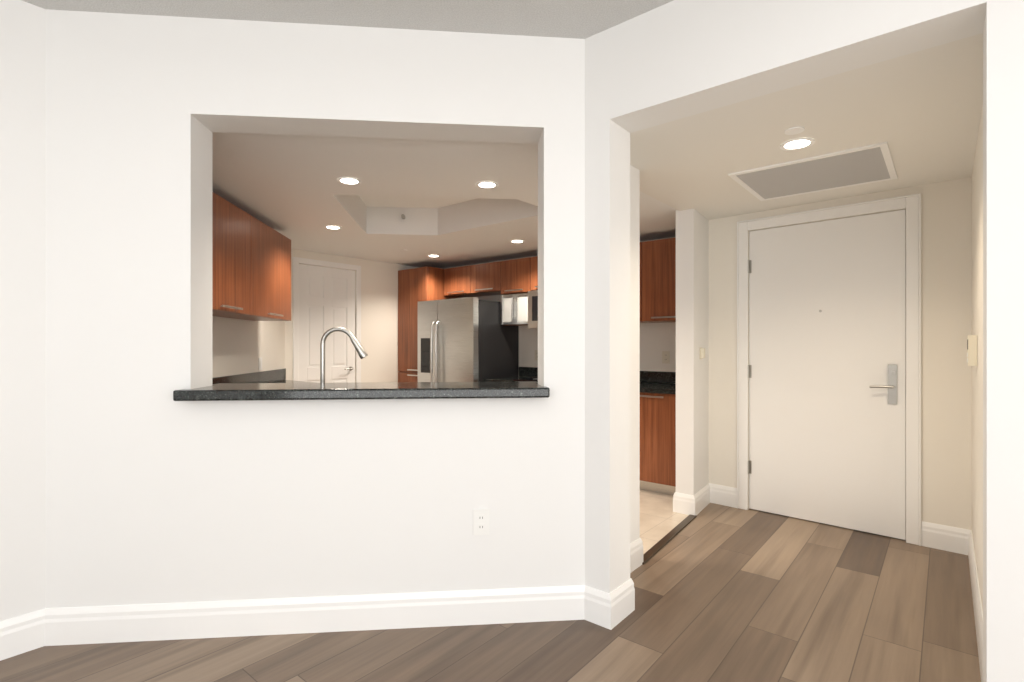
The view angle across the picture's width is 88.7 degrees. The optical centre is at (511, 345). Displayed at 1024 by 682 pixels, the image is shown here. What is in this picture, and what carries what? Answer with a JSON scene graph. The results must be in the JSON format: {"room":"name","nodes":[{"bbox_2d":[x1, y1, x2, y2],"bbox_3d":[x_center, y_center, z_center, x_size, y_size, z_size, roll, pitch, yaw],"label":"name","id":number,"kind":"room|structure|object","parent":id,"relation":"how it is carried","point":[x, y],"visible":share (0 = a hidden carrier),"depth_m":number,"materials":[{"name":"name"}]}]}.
{"room":"living room","nodes":[
{"label":"living room","id":0,"kind":"room"},
{"bbox_2d":[22,0,672,38],"bbox_3d":[-0.191,-1.490,1.840,6.300,0.120,11.500,0,0,-5],"label":"ceiling","id":1,"kind":"structure","parent":0,"point":[580,19],"depth_m":2.25,"materials":[{"name":"white paint"}]},
{"bbox_2d":[0,503,980,681],"bbox_3d":[-0.191,1.300,1.840,6.300,0.060,11.500,0,0,-5],"label":"floor","id":2,"kind":"structure","parent":0,"point":[723,593],"depth_m":2.27,"materials":[{"name":"brown wood"}]},
{"bbox_2d":[642,514,696,564],"bbox_3d":[1.048,1.264,3.472,0.050,0.011,1.052,0,0,35],"label":"threshold","id":3,"kind":"object","parent":2,"relation":"on","point":[663,541],"depth_m":3.41,"materials":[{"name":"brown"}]},
{"bbox_2d":[0,0,1023,681],"bbox_3d":[-0.024,-0.080,1.835,6.493,2.700,11.259,0,0,-5],"label":"wall","id":4,"kind":"structure","parent":0,"point":[126,478],"depth_m":2.33,"materials":[{"name":"white paint"}]},
{"bbox_2d":[0,608,51,660],"bbox_3d":[-2.490,1.194,1.594,1.138,0.152,1.119,0,0,-5],"label":"baseboard","id":5,"kind":"structure","parent":4,"relation":"attached to","point":[24,633],"depth_m":2.17,"materials":[{"name":"white paint"}]},
{"bbox_2d":[212,192,255,315],"bbox_3d":[-2.028,-0.585,3.428,0.330,0.730,0.731,0,0,-5],"label":"upper cabinet","id":6,"kind":"object","parent":4,"relation":"attached to","point":[251,268],"depth_m":3.52,"materials":[{"name":"brown wood"}]},
{"bbox_2d":[216,219,290,320],"bbox_3d":[-2.103,-0.585,4.237,0.330,0.730,0.894,0,0,-5],"label":"upper cabinet","id":7,"kind":"object","parent":4,"relation":"attached to","point":[273,249],"depth_m":4.23,"materials":[{"name":"brown wood"}]},
{"bbox_2d":[259,357,261,369],"bbox_3d":[-2.318,0.170,4.827,0.009,0.118,0.074,0,0,-5],"label":"light switch","id":8,"kind":"object","parent":4,"relation":"attached to","point":[260,363],"visible":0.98,"depth_m":4.81,"materials":[{"name":"white plastic"}]},
{"bbox_2d":[299,264,354,382],"bbox_3d":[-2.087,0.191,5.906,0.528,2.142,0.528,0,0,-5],"label":"kitchen door","id":9,"kind":"structure","parent":4,"relation":"in","point":[326,298],"depth_m":5.89,"materials":[{"name":"white paint"}]},
{"bbox_2d":[293,257,360,381],"bbox_3d":[-2.061,0.164,5.884,0.018,2.213,0.836,0,0,40],"label":"door frame","id":10,"kind":"structure","parent":4,"relation":"attached to","point":[297,261],"depth_m":5.67,"materials":[{"name":"white paint"}]},
{"bbox_2d":[173,381,549,400],"bbox_3d":[-0.646,0.211,2.473,1.600,0.046,0.415,0,0,-5],"label":"countertop","id":11,"kind":"structure","parent":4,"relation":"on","point":[341,391],"depth_m":2.29,"materials":[{"name":"stone"}]},
{"bbox_2d":[444,261,501,297],"bbox_3d":[-0.387,-0.782,6.302,0.926,0.335,0.382,0,0,40],"label":"upper cabinet","id":12,"kind":"object","parent":4,"relation":"attached to","point":[478,280],"visible":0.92,"depth_m":6.18,"materials":[{"name":"brown wood"}]},
{"bbox_2d":[473,509,488,534],"bbox_3d":[-0.141,0.807,2.392,0.074,0.118,0.008,0,0,-5],"label":"outlet","id":13,"kind":"object","parent":4,"relation":"attached to","point":[480,521],"visible":1,"depth_m":2.39,"materials":[{"name":"white plastic"}]},
{"bbox_2d":[501,293,527,325],"bbox_3d":[0.135,-0.399,5.869,0.423,0.338,0.382,0,0,40],"label":"glass","id":14,"kind":"object","parent":4,"relation":"attached to","point":[514,309],"visible":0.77,"depth_m":5.74,"materials":[{"name":"white glass"}]},
{"bbox_2d":[501,257,531,294],"bbox_3d":[0.135,-0.762,5.869,0.423,0.375,0.382,0,0,40],"label":"upper cabinet","id":15,"kind":"object","parent":4,"relation":"attached to","point":[515,276],"visible":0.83,"depth_m":5.73,"materials":[{"name":"brown wood"}]},
{"bbox_2d":[531,256,537,290],"bbox_3d":[0.596,-0.770,5.486,0.767,0.360,0.382,0,0,40],"label":"upper cabinet","id":16,"kind":"object","parent":4,"relation":"attached to","point":[534,273],"visible":0.17,"depth_m":5.58,"materials":[{"name":"brown wood"}]},
{"bbox_2d":[528,290,537,328],"bbox_3d":[0.577,-0.381,5.463,0.761,0.402,0.432,0,0,40],"label":"microwave","id":17,"kind":"object","parent":16,"relation":"attached to","point":[532,309],"visible":0.19,"depth_m":5.52,"materials":[{"name":"silver metal"}]},
{"bbox_2d":[535,350,537,359],"bbox_3d":[0.290,0.110,5.982,0.074,0.118,0.008,0,0,40],"label":"electrical outlet","id":18,"kind":"object","parent":4,"relation":"attached to","point":[536,354],"visible":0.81,"depth_m":5.99,"materials":[{"name":"beige plastic"}]},
{"bbox_2d":[580,538,642,622],"bbox_3d":[0.593,1.194,2.783,0.390,0.152,0.621,0,0,-5],"label":"baseboard","id":19,"kind":"structure","parent":4,"relation":"attached to","point":[614,607],"depth_m":2.41,"materials":[{"name":"white paint"}]},
{"bbox_2d":[640,237,675,322],"bbox_3d":[1.287,-0.585,4.912,1.022,0.730,0.382,0,0,40],"label":"upper cabinet","id":20,"kind":"object","parent":4,"relation":"attached to","point":[657,281],"visible":0.29,"depth_m":4.69,"materials":[{"name":"brown wood"}]},
{"bbox_2d":[662,351,669,363],"bbox_3d":[1.471,0.113,5.002,0.074,0.118,0.008,0,0,40],"label":"electrical outlet","id":21,"kind":"object","parent":4,"relation":"attached to","point":[665,357],"visible":1,"depth_m":5.00,"materials":[{"name":"beige plastic"}]},
{"bbox_2d":[700,347,704,358],"bbox_3d":[1.477,0.060,4.053,0.027,0.090,0.070,0,0,35],"label":"light switch","id":22,"kind":"object","parent":4,"relation":"attached to","point":[702,353],"visible":0.98,"depth_m":4.03,"materials":[{"name":"beige plastic"}]},
{"bbox_2d":[673,483,736,514],"bbox_3d":[1.495,1.194,4.068,0.552,0.152,0.355,0,0,-5],"label":"baseboard","id":23,"kind":"structure","parent":4,"relation":"attached to","point":[686,504],"depth_m":4.09,"materials":[{"name":"white paint"}]},
{"bbox_2d":[748,210,905,539],"bbox_3d":[2.185,0.190,3.719,0.979,2.145,0.112,0,0,43],"label":"entry door","id":24,"kind":"structure","parent":4,"relation":"in","point":[827,371],"depth_m":3.68,"materials":[{"name":"white paint"}]},
{"bbox_2d":[737,193,920,545],"bbox_3d":[2.179,0.152,3.705,1.136,2.235,0.028,0,0,43],"label":"door frame","id":25,"kind":"structure","parent":4,"relation":"attached to","point":[911,204],"depth_m":3.37,"materials":[{"name":"white paint"}]},
{"bbox_2d":[921,521,950,526],"bbox_3d":[2.688,1.194,3.249,0.172,0.152,0.177,0,0,-5],"label":"baseboard","id":26,"kind":"structure","parent":4,"relation":"attached to","point":[923,524],"depth_m":3.29,"materials":[{"name":"white paint"}]},
{"bbox_2d":[921,527,982,681],"bbox_3d":[2.079,1.194,2.419,1.539,0.152,1.363,0,0,-5],"label":"baseboard","id":27,"kind":"structure","parent":4,"relation":"attached to","point":[951,539],"depth_m":3.18,"materials":[{"name":"white paint"}]},
{"bbox_2d":[967,335,976,365],"bbox_3d":[2.308,0.025,2.627,0.036,0.150,0.120,0,0,40],"label":"switch","id":28,"kind":"object","parent":4,"relation":"attached to","point":[972,350],"visible":0.98,"depth_m":2.58,"materials":[{"name":"beige plastic"}]},
{"bbox_2d":[212,0,986,268],"bbox_3d":[-0.135,-1.225,4.818,6.596,0.410,6.295,0,0,40],"label":"ceiling","id":29,"kind":"structure","parent":0,"point":[707,97],"depth_m":2.60,"materials":[{"name":"white paint"}]},
{"bbox_2d":[324,225,341,229],"bbox_3d":[-1.558,-1.027,4.556,0.144,0.006,0.144,0,0,-5],"label":"recessed light","id":30,"kind":"object","parent":29,"relation":"in","point":[332,227],"visible":0.98,"depth_m":4.55,"materials":[{"name":"white paint"}]},
{"bbox_2d":[337,177,360,184],"bbox_3d":[-1.016,-1.027,3.270,0.144,0.006,0.144,0,0,-5],"label":"recessed light","id":31,"kind":"object","parent":29,"relation":"in","point":[348,180],"visible":0.96,"depth_m":3.27,"materials":[{"name":"white paint"}]},
{"bbox_2d":[476,181,497,188],"bbox_3d":[-0.160,-1.027,3.349,0.144,0.006,0.144,0,0,-5],"label":"recessed light","id":32,"kind":"object","parent":29,"relation":"in","point":[486,184],"visible":1,"depth_m":3.34,"materials":[{"name":"white paint"}]},
{"bbox_2d":[510,240,524,242],"bbox_3d":[0.053,-1.027,5.167,0.144,0.006,0.144,0,0,-5],"label":"recessed light","id":33,"kind":"object","parent":29,"relation":"in","point":[517,241],"visible":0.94,"depth_m":5.16,"materials":[{"name":"white paint"}]},
{"bbox_2d":[784,127,804,134],"bbox_3d":[1.338,-1.016,2.479,0.083,0.005,0.083,0,0,40],"label":"sprinkler","id":34,"kind":"object","parent":29,"relation":"attached to","point":[793,130],"depth_m":2.47,"materials":[{"name":"white paint"}]},
{"bbox_2d":[780,138,814,150],"bbox_3d":[1.442,-1.017,2.646,0.156,0.006,0.156,0,0,-5],"label":"recessed light","id":35,"kind":"object","parent":29,"relation":"in","point":[796,144],"visible":1,"depth_m":2.65,"materials":[{"name":"white paint"}]},
{"bbox_2d":[728,142,897,200],"bbox_3d":[1.808,-1.015,3.138,0.770,0.010,0.718,0,0,40],"label":"ceiling vent","id":36,"kind":"object","parent":29,"relation":"in","point":[873,163],"visible":1,"depth_m":3.08,"materials":[{"name":"white metal"}]},
{"bbox_2d":[640,489,688,553],"bbox_3d":[-0.227,1.273,4.872,4.287,0.014,4.744,0,0,-5],"label":"floor","id":37,"kind":"structure","parent":0,"point":[660,519],"depth_m":3.85,"materials":[{"name":"beige tile"}]},
{"bbox_2d":[398,266,460,381],"bbox_3d":[-1.045,0.158,6.673,0.553,2.216,0.652,0,0,40],"label":"pantry cabinet","id":38,"kind":"object","parent":37,"relation":"on","point":[417,285],"visible":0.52,"depth_m":6.45,"materials":[{"name":"brown wood"}]},
{"bbox_2d":[418,297,518,381],"bbox_3d":[-0.539,0.371,6.119,0.906,1.773,0.839,0,0,40],"label":"fridge","id":39,"kind":"object","parent":37,"relation":"on","point":[470,339],"visible":0.58,"depth_m":5.82,"materials":[{"name":"silver metal"}]},
{"bbox_2d":[513,377,537,381],"bbox_3d":[0.491,0.734,5.360,0.763,1.048,0.691,0,0,40],"label":"range","id":40,"kind":"object","parent":37,"relation":"on","point":[530,379],"visible":0.02,"depth_m":5.31,"materials":[{"name":"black metal"}]},
{"bbox_2d":[640,392,675,494],"bbox_3d":[1.208,0.835,4.816,1.022,0.863,0.632,0,0,40],"label":"base cabinet","id":41,"kind":"object","parent":37,"relation":"on","point":[658,442],"visible":0.15,"depth_m":4.43,"materials":[{"name":"brown wood"}]},
{"bbox_2d":[640,371,675,393],"bbox_3d":[1.206,0.326,4.816,1.024,0.151,0.635,0,0,40],"label":"countertop","id":42,"kind":"structure","parent":41,"relation":"on","point":[663,382],"depth_m":4.96,"materials":[{"name":"stone"}]},
{"bbox_3d":[-1.958,0.835,4.309,0.632,0.863,2.413,0,0,-5],"label":"base cabinet","id":43,"kind":"object","parent":37,"relation":"on","visible":0},
{"bbox_2d":[212,368,318,383],"bbox_3d":[-1.935,0.321,3.993,0.620,0.161,3.089,0,0,-5],"label":"countertop","id":44,"kind":"structure","parent":43,"relation":"on","point":[274,376],"depth_m":4.76,"materials":[{"name":"stone"}]},
{"bbox_3d":[0.065,0.835,5.786,0.721,0.863,0.718,0,0,-5],"label":"base cabinet","id":45,"kind":"object","parent":37,"relation":"on","visible":0},
{"bbox_2d":[483,367,537,381],"bbox_3d":[0.054,0.326,5.771,0.427,0.151,0.635,0,0,40],"label":"countertop","id":46,"kind":"structure","parent":45,"relation":"on","point":[530,372],"depth_m":5.97,"materials":[{"name":"stone"}]},
{"bbox_3d":[-1.051,0.835,2.834,2.150,0.863,0.632,0,0,-5],"label":"base cabinet","id":47,"kind":"object","parent":37,"relation":"on","visible":0},
{"bbox_3d":[-1.043,0.381,2.846,2.172,0.041,0.655,0,0,-5],"label":"sink","id":48,"kind":"object","parent":47,"relation":"in","visible":0},
{"bbox_2d":[320,327,367,382],"bbox_3d":[-0.935,0.128,2.904,0.277,0.462,0.106,0,0,-5],"label":"faucet","id":49,"kind":"object","parent":48,"relation":"on","point":[361,352],"visible":0.71,"depth_m":2.87,"materials":[{"name":"silver metal"}]}
]}

